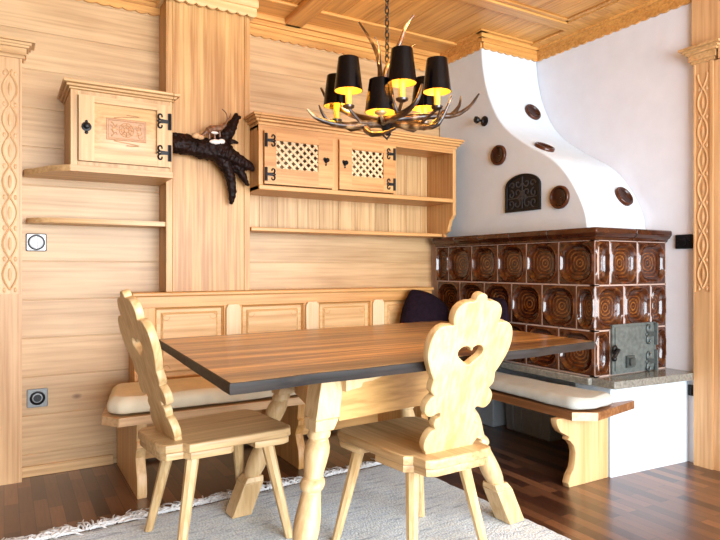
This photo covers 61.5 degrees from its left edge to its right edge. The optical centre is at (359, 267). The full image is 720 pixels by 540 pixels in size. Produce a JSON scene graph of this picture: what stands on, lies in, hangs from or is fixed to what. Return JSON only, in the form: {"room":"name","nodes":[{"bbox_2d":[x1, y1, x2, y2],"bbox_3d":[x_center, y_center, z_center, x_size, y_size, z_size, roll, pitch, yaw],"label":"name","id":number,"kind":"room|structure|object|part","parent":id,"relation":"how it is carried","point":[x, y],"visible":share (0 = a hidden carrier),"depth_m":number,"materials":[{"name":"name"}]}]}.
{"room":"traditional dwelling","nodes":[
{"label":"traditional dwelling","id":0,"kind":"room"},
{"bbox_2d":[0,0,439,466],"bbox_3d":[-0.616,-0.280,3.826,4.020,2.720,0.080,0,0,-30],"label":"wall","id":1,"kind":"structure","parent":0,"point":[73,345],"depth_m":3.30,"materials":[{"name":"brown wood"}]},
{"bbox_2d":[0,34,34,485],"bbox_3d":[-1.813,-0.032,3.001,0.354,2.223,0.128,0,0,-30],"label":"trim","id":2,"kind":"structure","parent":1,"relation":"attached to","point":[13,50],"depth_m":3.03,"materials":[{"name":"brown wood"}]},
{"bbox_2d":[26,233,46,250],"bbox_3d":[-1.682,-0.133,3.144,0.096,0.092,0.016,0,0,-30],"label":"light switch","id":3,"kind":"object","parent":1,"relation":"attached to","point":[34,242],"visible":1,"depth_m":3.14,"materials":[{"name":"white plastic"}]},
{"bbox_2d":[27,388,47,407],"bbox_3d":[-1.677,0.676,3.146,0.096,0.096,0.016,0,0,-30],"label":"wall socket","id":4,"kind":"object","parent":1,"relation":"attached to","point":[38,397],"visible":1,"depth_m":3.14,"materials":[{"name":"grey metal"}]},
{"bbox_2d":[22,454,113,477],"bbox_3d":[-1.549,1.052,3.222,0.442,0.055,0.014,0,0,-30],"label":"baseboard","id":5,"kind":"structure","parent":1,"relation":"attached to","point":[76,464],"depth_m":3.21,"materials":[{"name":"brown wood"}]},
{"bbox_2d":[26,217,165,227],"bbox_3d":[-1.395,-0.240,3.219,0.667,0.025,0.174,0,0,-30],"label":"wall shelf","id":6,"kind":"object","parent":1,"relation":"attached to","point":[48,220],"visible":1,"depth_m":3.17,"materials":[{"name":"brown wood"}]},
{"bbox_2d":[23,164,172,185],"bbox_3d":[-1.353,-0.483,3.136,0.680,0.030,0.361,0,0,-30],"label":"wall shelf","id":7,"kind":"object","parent":1,"relation":"attached to","point":[66,171],"visible":1,"depth_m":3.06,"materials":[{"name":"brown wood"}]},
{"bbox_2d":[57,77,179,171],"bbox_3d":[-1.261,-0.703,3.163,0.550,0.409,0.407,0,0,-30],"label":"upper cabinet","id":8,"kind":"object","parent":7,"relation":"on","point":[106,124],"visible":0.96,"depth_m":3.02,"materials":[{"name":"brown wood"}]},
{"bbox_3d":[-1.317,-0.683,2.917,0.046,0.069,0.041,0,0,-30],"label":"knob","id":9,"kind":"part","parent":8,"relation":"part of","materials":[{"name":"black metal"}]},
{"bbox_3d":[-1.267,-0.886,3.173,0.550,0.042,0.383,0,0,-30],"label":"cornice","id":10,"kind":"part","parent":8,"relation":"part of","materials":[{"name":"brown wood"}]},
{"bbox_3d":[-1.171,-0.679,3.031,0.436,0.319,0.020,0,0,-30],"label":"door","id":11,"kind":"part","parent":8,"relation":"part of","materials":[{"name":"brown wood"}]},
{"bbox_3d":[-1.171,-0.695,3.031,0.296,0.224,0.016,0,0,-30],"label":"raised panel","id":12,"kind":"part","parent":8,"relation":"part of","materials":[{"name":"brown wood"}]},
{"bbox_2d":[159,0,249,291],"bbox_3d":[-0.899,-0.724,3.514,0.483,1.712,0.170,0,0,-30],"label":"pillar","id":13,"kind":"structure","parent":1,"relation":"attached to","point":[204,52],"depth_m":3.43,"materials":[{"name":"brown wood"}]},
{"bbox_2d":[156,0,258,20],"bbox_3d":[-0.882,-1.522,3.495,0.541,0.114,0.222,0,0,-30],"label":"trim","id":14,"kind":"structure","parent":1,"relation":"attached to","point":[249,8],"depth_m":3.47,"materials":[{"name":"brown wood"}]},
{"bbox_2d":[172,109,254,203],"bbox_3d":[-0.816,-0.625,3.381,0.483,0.525,0.135,0,0,-26],"label":"driftwood root","id":15,"kind":"object","parent":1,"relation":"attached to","point":[218,149],"visible":0.98,"depth_m":3.36,"materials":[{"name":"black wood"}]},
{"bbox_2d":[76,0,439,70],"bbox_3d":[-0.811,-1.508,3.626,3.280,0.146,0.065,0,0,-30],"label":"trim","id":16,"kind":"structure","parent":1,"relation":"attached to","point":[265,26],"depth_m":3.91,"materials":[{"name":"brown wood"}]},
{"bbox_2d":[285,0,334,27],"bbox_3d":[1.038,-1.556,1.347,0.125,0.051,5.870,0,0,-30],"label":"ceiling beam","id":17,"kind":"structure","parent":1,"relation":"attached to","point":[306,10],"depth_m":3.62,"materials":[{"name":"brown wood"}]},
{"bbox_2d":[244,111,464,237],"bbox_3d":[-0.020,-0.550,3.924,1.528,0.664,0.356,0,0,-30],"label":"wall shelf unit","id":18,"kind":"object","parent":1,"relation":"attached to","point":[309,176],"visible":0.96,"depth_m":3.86,"materials":[{"name":"brown wood"}]},
{"bbox_3d":[-0.646,-0.642,3.587,0.022,0.385,0.299,0,0,-30],"label":"panel","id":19,"kind":"part","parent":18,"relation":"part of","materials":[{"name":"brown wood"}]},
{"bbox_3d":[-0.358,-0.634,3.567,0.440,0.304,0.020,0,0,-30],"label":"door","id":20,"kind":"part","parent":18,"relation":"part of","materials":[{"name":"brown wood"}]},
{"bbox_3d":[-0.198,-0.641,3.633,0.038,0.051,0.036,0,0,-30],"label":"knob","id":21,"kind":"part","parent":18,"relation":"part of","materials":[{"name":"black metal"}]},
{"bbox_3d":[-0.120,-0.528,4.065,1.412,0.583,0.010,0,0,-30],"label":"panel","id":22,"kind":"part","parent":18,"relation":"part of","materials":[{"name":"brown wood"}]},
{"bbox_3d":[-0.086,-0.637,3.699,0.038,0.051,0.036,0,0,-30],"label":"knob","id":23,"kind":"part","parent":18,"relation":"part of","materials":[{"name":"black metal"}]},
{"bbox_3d":[-0.073,-0.230,3.985,1.415,0.024,0.173,0,0,-30],"label":"shelf","id":24,"kind":"part","parent":18,"relation":"part of","materials":[{"name":"brown wood"}]},
{"bbox_3d":[-0.040,-0.462,3.930,1.415,0.028,0.300,0,0,-30],"label":"shelf","id":25,"kind":"part","parent":18,"relation":"part of","materials":[{"name":"brown wood"}]},
{"bbox_3d":[-0.023,-0.851,3.930,1.528,0.062,0.341,0,0,-30],"label":"cornice","id":26,"kind":"part","parent":18,"relation":"part of","materials":[{"name":"brown wood"}]},
{"bbox_3d":[0.046,-0.634,3.805,0.406,0.304,0.020,0,0,-30],"label":"door","id":27,"kind":"part","parent":18,"relation":"part of","materials":[{"name":"brown wood"}]},
{"bbox_3d":[0.577,-0.526,4.307,0.028,0.617,0.299,0,0,-30],"label":"panel","id":28,"kind":"part","parent":18,"relation":"part of","materials":[{"name":"brown wood"}]},
{"bbox_2d":[257,0,651,53],"bbox_3d":[-0.003,-1.571,2.765,3.800,0.019,2.370,0,0,-30],"label":"trim","id":29,"kind":"structure","parent":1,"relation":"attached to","point":[278,8],"depth_m":3.93,"materials":[{"name":"brown wood"}]},
{"bbox_2d":[0,416,719,539],"bbox_3d":[0.885,1.120,1.257,4.000,0.080,6.070,0,0,-30],"label":"floor","id":30,"kind":"structure","parent":0,"point":[679,501],"depth_m":2.88,"materials":[{"name":"brown wood"}]},
{"bbox_2d":[102,286,433,498],"bbox_3d":[-0.363,0.607,3.567,2.208,0.947,0.608,0,0,-30],"label":"bench","id":31,"kind":"object","parent":30,"relation":"on","point":[191,313],"visible":0.36,"depth_m":3.46,"materials":[{"name":"brown wood"}]},
{"bbox_2d":[107,382,149,413],"bbox_3d":[-1.088,0.644,2.819,0.231,0.089,0.715,0,0,-30],"label":"seat cushion","id":32,"kind":"object","parent":31,"relation":"on","point":[128,398],"depth_m":2.85,"materials":[{"name":"beige fabric"}]},
{"bbox_3d":[-1.167,0.906,3.082,0.045,0.347,0.585,0,0,-30],"label":"panel","id":33,"kind":"part","parent":31,"relation":"part of","materials":[{"name":"brown wood"}]},
{"bbox_3d":[-0.955,0.414,3.397,0.381,0.388,0.017,0,0,-30],"label":"panel moulding","id":34,"kind":"part","parent":31,"relation":"part of","materials":[{"name":"brown wood"}]},
{"bbox_3d":[-0.991,0.414,3.459,0.380,0.392,0.156,0,0,-30],"label":"panel","id":35,"kind":"part","parent":31,"relation":"part of","materials":[{"name":"brown wood"}]},
{"bbox_2d":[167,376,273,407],"bbox_3d":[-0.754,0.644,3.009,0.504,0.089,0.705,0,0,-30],"label":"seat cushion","id":36,"kind":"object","parent":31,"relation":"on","point":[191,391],"depth_m":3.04,"materials":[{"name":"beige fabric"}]},
{"bbox_3d":[-0.563,0.414,3.712,0.395,0.392,0.156,0,0,-30],"label":"panel","id":37,"kind":"part","parent":31,"relation":"part of","materials":[{"name":"brown wood"}]},
{"bbox_3d":[-0.526,0.414,3.650,0.396,0.389,0.017,0,0,-30],"label":"panel moulding","id":38,"kind":"part","parent":31,"relation":"part of","materials":[{"name":"brown wood"}]},
{"bbox_3d":[-0.395,0.423,3.806,1.988,0.536,0.164,0,0,-30],"label":"backrest","id":39,"kind":"part","parent":31,"relation":"part of","materials":[{"name":"brown wood"}]},
{"bbox_3d":[-0.455,0.906,3.500,0.045,0.347,0.585,0,0,-30],"label":"support panel","id":40,"kind":"part","parent":31,"relation":"part of","materials":[{"name":"brown wood"}]},
{"bbox_3d":[-0.136,0.414,3.963,0.375,0.392,0.156,0,0,-30],"label":"panel","id":41,"kind":"part","parent":31,"relation":"part of","materials":[{"name":"brown wood"}]},
{"bbox_3d":[-0.100,0.414,3.901,0.376,0.388,0.017,0,0,-30],"label":"panel moulding","id":42,"kind":"part","parent":31,"relation":"part of","materials":[{"name":"brown wood"}]},
{"bbox_3d":[0.295,0.414,4.133,0.321,0.388,0.017,0,0,-30],"label":"panel moulding","id":43,"kind":"part","parent":31,"relation":"part of","materials":[{"name":"brown wood"}]},
{"bbox_3d":[0.258,0.414,4.195,0.320,0.392,0.156,0,0,-30],"label":"panel","id":44,"kind":"part","parent":31,"relation":"part of","materials":[{"name":"brown wood"}]},
{"bbox_3d":[0.269,0.906,3.926,0.045,0.347,0.585,0,0,-30],"label":"support panel","id":45,"kind":"part","parent":31,"relation":"part of","materials":[{"name":"brown wood"}]},
{"bbox_2d":[1,458,570,539],"bbox_3d":[-0.112,1.066,1.778,2.369,0.024,2.643,0,0,-30],"label":"rug","id":46,"kind":"object","parent":30,"relation":"on","point":[377,508],"visible":0.66,"depth_m":2.55,"materials":[{"name":"white fabric"}]},
{"bbox_2d":[117,289,292,539],"bbox_3d":[-0.630,0.571,2.407,0.621,0.988,0.461,0,0,-36],"label":"dining chair","id":47,"kind":"object","parent":46,"relation":"on","point":[169,439],"visible":0.98,"depth_m":2.30,"materials":[{"name":"beige wood"}]},
{"bbox_3d":[-0.802,0.361,2.280,0.192,0.568,0.379,0,0,-36],"label":"backrest","id":48,"kind":"part","parent":47,"relation":"part of","materials":[{"name":"beige wood"}]},
{"bbox_3d":[-0.805,0.878,2.457,0.136,0.374,0.048,0,0,7],"label":"leg","id":49,"kind":"part","parent":47,"relation":"part of","materials":[{"name":"beige wood"}]},
{"bbox_3d":[-0.633,0.878,2.224,0.048,0.374,0.136,0,0,10],"label":"leg","id":50,"kind":"part","parent":47,"relation":"part of","materials":[{"name":"beige wood"}]},
{"bbox_3d":[-0.591,0.654,2.435,0.525,0.034,0.416,0,0,-36],"label":"seat","id":51,"kind":"part","parent":47,"relation":"part of","materials":[{"name":"beige wood"}]},
{"bbox_3d":[-0.534,0.878,2.691,0.048,0.374,0.136,0,0,7],"label":"leg","id":52,"kind":"part","parent":47,"relation":"part of","materials":[{"name":"beige wood"}]},
{"bbox_3d":[-0.330,0.878,2.415,0.136,0.374,0.048,0,0,10],"label":"leg","id":53,"kind":"part","parent":47,"relation":"part of","materials":[{"name":"beige wood"}]},
{"bbox_2d":[159,321,594,539],"bbox_3d":[0.062,0.688,2.599,1.697,0.756,1.257,0,0,-30],"label":"dining table","id":54,"kind":"object","parent":46,"relation":"on","point":[338,373],"visible":0.74,"depth_m":2.25,"materials":[{"name":"brown wood"}]},
{"bbox_3d":[0.241,0.704,3.180,0.114,0.723,0.322,0,0,39],"label":"leg","id":55,"kind":"part","parent":54,"relation":"part of","materials":[{"name":"beige wood"}]},
{"bbox_2d":[332,291,511,539],"bbox_3d":[0.235,0.571,2.252,0.461,0.988,0.621,0,0,-33],"label":"dining chair","id":56,"kind":"object","parent":46,"relation":"on","point":[445,443],"visible":1,"depth_m":2.08,"materials":[{"name":"beige wood"}]},
{"bbox_3d":[-0.043,0.878,2.362,0.136,0.374,0.048,0,0,10],"label":"leg","id":57,"kind":"part","parent":56,"relation":"part of","materials":[{"name":"beige wood"}]},
{"bbox_3d":[0.176,0.878,2.079,0.048,0.374,0.136,0,0,10],"label":"leg","id":58,"kind":"part","parent":56,"relation":"part of","materials":[{"name":"beige wood"}]},
{"bbox_3d":[0.209,0.654,2.292,0.416,0.034,0.525,0,0,-33],"label":"seat","id":59,"kind":"part","parent":56,"relation":"part of","materials":[{"name":"beige wood"}]},
{"bbox_3d":[0.243,0.878,2.552,0.048,0.374,0.136,0,0,13],"label":"leg","id":60,"kind":"part","parent":56,"relation":"part of","materials":[{"name":"beige wood"}]},
{"bbox_3d":[0.354,0.361,2.074,0.379,0.568,0.192,0,0,-33],"label":"backrest","id":61,"kind":"part","parent":56,"relation":"part of","materials":[{"name":"beige wood"}]},
{"bbox_3d":[0.418,0.878,2.239,0.136,0.374,0.048,0,0,13],"label":"leg","id":62,"kind":"part","parent":56,"relation":"part of","materials":[{"name":"beige wood"}]},
{"bbox_2d":[475,399,506,426],"bbox_3d":[0.933,0.930,4.262,0.270,0.300,0.300,0,0,-30],"label":"storage box","id":63,"kind":"object","parent":30,"relation":"on","point":[493,414],"visible":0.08,"depth_m":4.12,"materials":[{"name":"grey plastic"}]},
{"bbox_2d":[505,403,562,441],"bbox_3d":[1.153,0.930,3.951,0.215,0.300,0.420,0,0,-30],"label":"storage box","id":64,"kind":"object","parent":30,"relation":"on","point":[529,422],"visible":0.33,"depth_m":3.86,"materials":[{"name":"grey plastic"}]},
{"bbox_2d":[490,389,634,487],"bbox_3d":[0.980,0.886,3.402,0.530,0.388,1.041,0,0,-30],"label":"bench","id":65,"kind":"object","parent":30,"relation":"on","point":[585,431],"visible":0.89,"depth_m":3.03,"materials":[{"name":"brown wood"}]},
{"bbox_2d":[489,371,612,409],"bbox_3d":[0.813,0.658,3.551,0.310,0.063,1.423,0,0,-30],"label":"seat cushion","id":66,"kind":"object","parent":65,"relation":"on","point":[565,396],"visible":0.53,"depth_m":3.10,"materials":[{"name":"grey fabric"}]},
{"bbox_2d":[400,289,448,322],"bbox_3d":[0.434,0.370,4.044,0.432,0.452,0.211,0,0,-30],"label":"throw pillow","id":67,"kind":"object","parent":66,"relation":"on","point":[419,305],"visible":0.44,"depth_m":3.99,"materials":[{"name":"fabric"}]},
{"bbox_2d":[488,297,508,322],"bbox_3d":[0.754,0.395,3.728,0.194,0.430,0.405,0,0,-30],"label":"throw pillow","id":68,"kind":"object","parent":66,"relation":"on","point":[504,314],"visible":0.06,"depth_m":3.62,"materials":[{"name":"fabric"}]},
{"bbox_3d":[1.106,0.906,3.041,0.380,0.347,0.040,0,0,-30],"label":"panel","id":69,"kind":"part","parent":65,"relation":"part of","materials":[{"name":"yellow wood"}]},
{"bbox_2d":[432,48,693,477],"bbox_3d":[1.161,-0.245,3.876,0.663,2.650,1.633,0,0,-30],"label":"stove","id":70,"kind":"object","parent":30,"relation":"on","point":[541,225],"visible":0.84,"depth_m":3.52,"materials":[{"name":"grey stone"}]},
{"bbox_3d":[0.800,-0.985,4.037,0.086,0.068,0.086,0,0,-30],"label":"damper knob","id":71,"kind":"part","parent":70,"relation":"part of","materials":[{"name":"black metal"}]},
{"bbox_3d":[1.007,-0.469,3.754,0.012,0.233,0.294,0,0,-30],"label":"grille frame","id":72,"kind":"part","parent":70,"relation":"part of","materials":[{"name":"black metal"}]},
{"bbox_2d":[440,48,644,237],"bbox_3d":[1.146,-0.892,4.044,0.518,1.356,1.328,0,0,-30],"label":"hood","id":73,"kind":"object","parent":70,"relation":"attached to","point":[515,172],"depth_m":3.96,"materials":[{"name":"white paint"}]},
{"bbox_3d":[1.152,-0.181,3.895,0.654,0.066,1.390,0,0,-30],"label":"cornice","id":74,"kind":"part","parent":70,"relation":"part of","materials":[{"name":"brown ceramic"}]},
{"bbox_2d":[440,0,690,63],"bbox_3d":[1.189,-1.528,3.908,0.586,0.106,1.610,0,0,-30],"label":"trim","id":75,"kind":"structure","parent":70,"relation":"attached to","point":[492,41],"depth_m":4.08,"materials":[{"name":"brown wood"}]},
{"bbox_3d":[1.351,0.451,3.192,0.042,0.078,0.103,0,0,29],"label":"handle","id":76,"kind":"part","parent":70,"relation":"part of","materials":[{"name":"black metal"}]},
{"bbox_3d":[1.508,0.438,3.331,0.379,0.267,0.012,0,0,-30],"label":"firebox door","id":77,"kind":"part","parent":70,"relation":"part of","materials":[{"name":"grey metal"}]},
{"bbox_3d":[1.511,0.437,3.325,0.364,0.255,0.011,0,0,-30],"label":"door","id":78,"kind":"part","parent":70,"relation":"part of","materials":[{"name":"grey metal"}]},
{"bbox_2d":[282,0,607,41],"bbox_3d":[0.893,-1.625,1.262,4.020,0.090,6.070,0,0,-30],"label":"ceiling","id":79,"kind":"structure","parent":0,"point":[449,20],"depth_m":3.77,"materials":[{"name":"brown wood"}]},
{"bbox_2d":[306,0,479,139],"bbox_3d":[0.173,-1.064,2.666,0.746,1.030,0.552,0,0,4],"label":"antler chandelier","id":80,"kind":"object","parent":79,"relation":"hanging from","point":[399,71],"visible":1,"depth_m":2.53,"materials":[{"name":"black metal"}]},
{"bbox_3d":[-0.107,-0.807,2.760,0.121,0.138,0.121,0,0,-30],"label":"lamp shade","id":81,"kind":"part","parent":80,"relation":"part of","materials":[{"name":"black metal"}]},
{"bbox_3d":[-0.048,-0.814,2.545,0.121,0.138,0.121,0,0,-30],"label":"lamp shade","id":82,"kind":"part","parent":80,"relation":"part of","materials":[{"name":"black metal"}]},
{"bbox_3d":[0.085,-0.710,2.500,0.131,0.134,0.131,0,0,-30],"label":"lamp shade","id":83,"kind":"part","parent":80,"relation":"part of","materials":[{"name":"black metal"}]},
{"bbox_3d":[0.119,-1.170,2.660,0.018,0.810,0.018,0,0,15],"label":"chain","id":84,"kind":"part","parent":80,"relation":"part of","materials":[{"name":"black metal"}]},
{"bbox_3d":[0.170,-0.817,2.450,0.121,0.138,0.121,0,0,-30],"label":"lamp shade","id":85,"kind":"part","parent":80,"relation":"part of","materials":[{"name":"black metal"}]},
{"bbox_3d":[0.294,-0.801,2.780,0.121,0.138,0.121,0,0,-30],"label":"lamp shade","id":86,"kind":"part","parent":80,"relation":"part of","materials":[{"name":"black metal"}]},
{"bbox_3d":[0.326,-0.814,2.560,0.121,0.138,0.121,0,0,-30],"label":"lamp shade","id":87,"kind":"part","parent":80,"relation":"part of","materials":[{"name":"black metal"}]},
{"bbox_2d":[536,3,693,461],"bbox_3d":[2.574,-0.280,2.251,0.120,2.720,6.070,0,0,-30],"label":"wall","id":88,"kind":"structure","parent":0,"point":[624,98],"depth_m":3.58,"materials":[{"name":"white paint"}]},
{"bbox_2d":[459,0,637,30],"bbox_3d":[1.284,-1.569,2.995,1.130,0.023,1.640,0,0,-30],"label":"trim","id":89,"kind":"structure","parent":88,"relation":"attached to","point":[507,7],"depth_m":3.69,"materials":[{"name":"brown wood"}]},
{"bbox_2d":[675,234,692,248],"bbox_3d":[1.818,-0.148,3.396,0.022,0.080,0.100,0,0,-30],"label":"wall bracket","id":90,"kind":"object","parent":88,"relation":"attached to","point":[685,241],"visible":1,"depth_m":3.39,"materials":[{"name":"black metal"}]},
{"bbox_2d":[688,384,693,395],"bbox_3d":[1.841,0.680,3.358,0.020,0.060,0.044,0,0,-30],"label":"wall socket","id":91,"kind":"object","parent":88,"relation":"attached to","point":[690,387],"depth_m":3.35,"materials":[{"name":"black plastic"}]},
{"bbox_2d":[678,38,719,469],"bbox_3d":[1.851,-0.061,3.274,0.088,2.283,0.221,0,0,-30],"label":"trim","id":92,"kind":"structure","parent":88,"relation":"attached to","point":[702,56],"depth_m":3.28,"materials":[{"name":"brown wood"}]},
{"bbox_2d":[691,0,719,470],"bbox_3d":[2.282,-0.249,2.604,0.065,2.659,1.735,0,0,-30],"label":"trim","id":93,"kind":"structure","parent":88,"relation":"attached to","point":[705,14],"depth_m":3.23,"materials":[{"name":"brown wood"}]}
]}

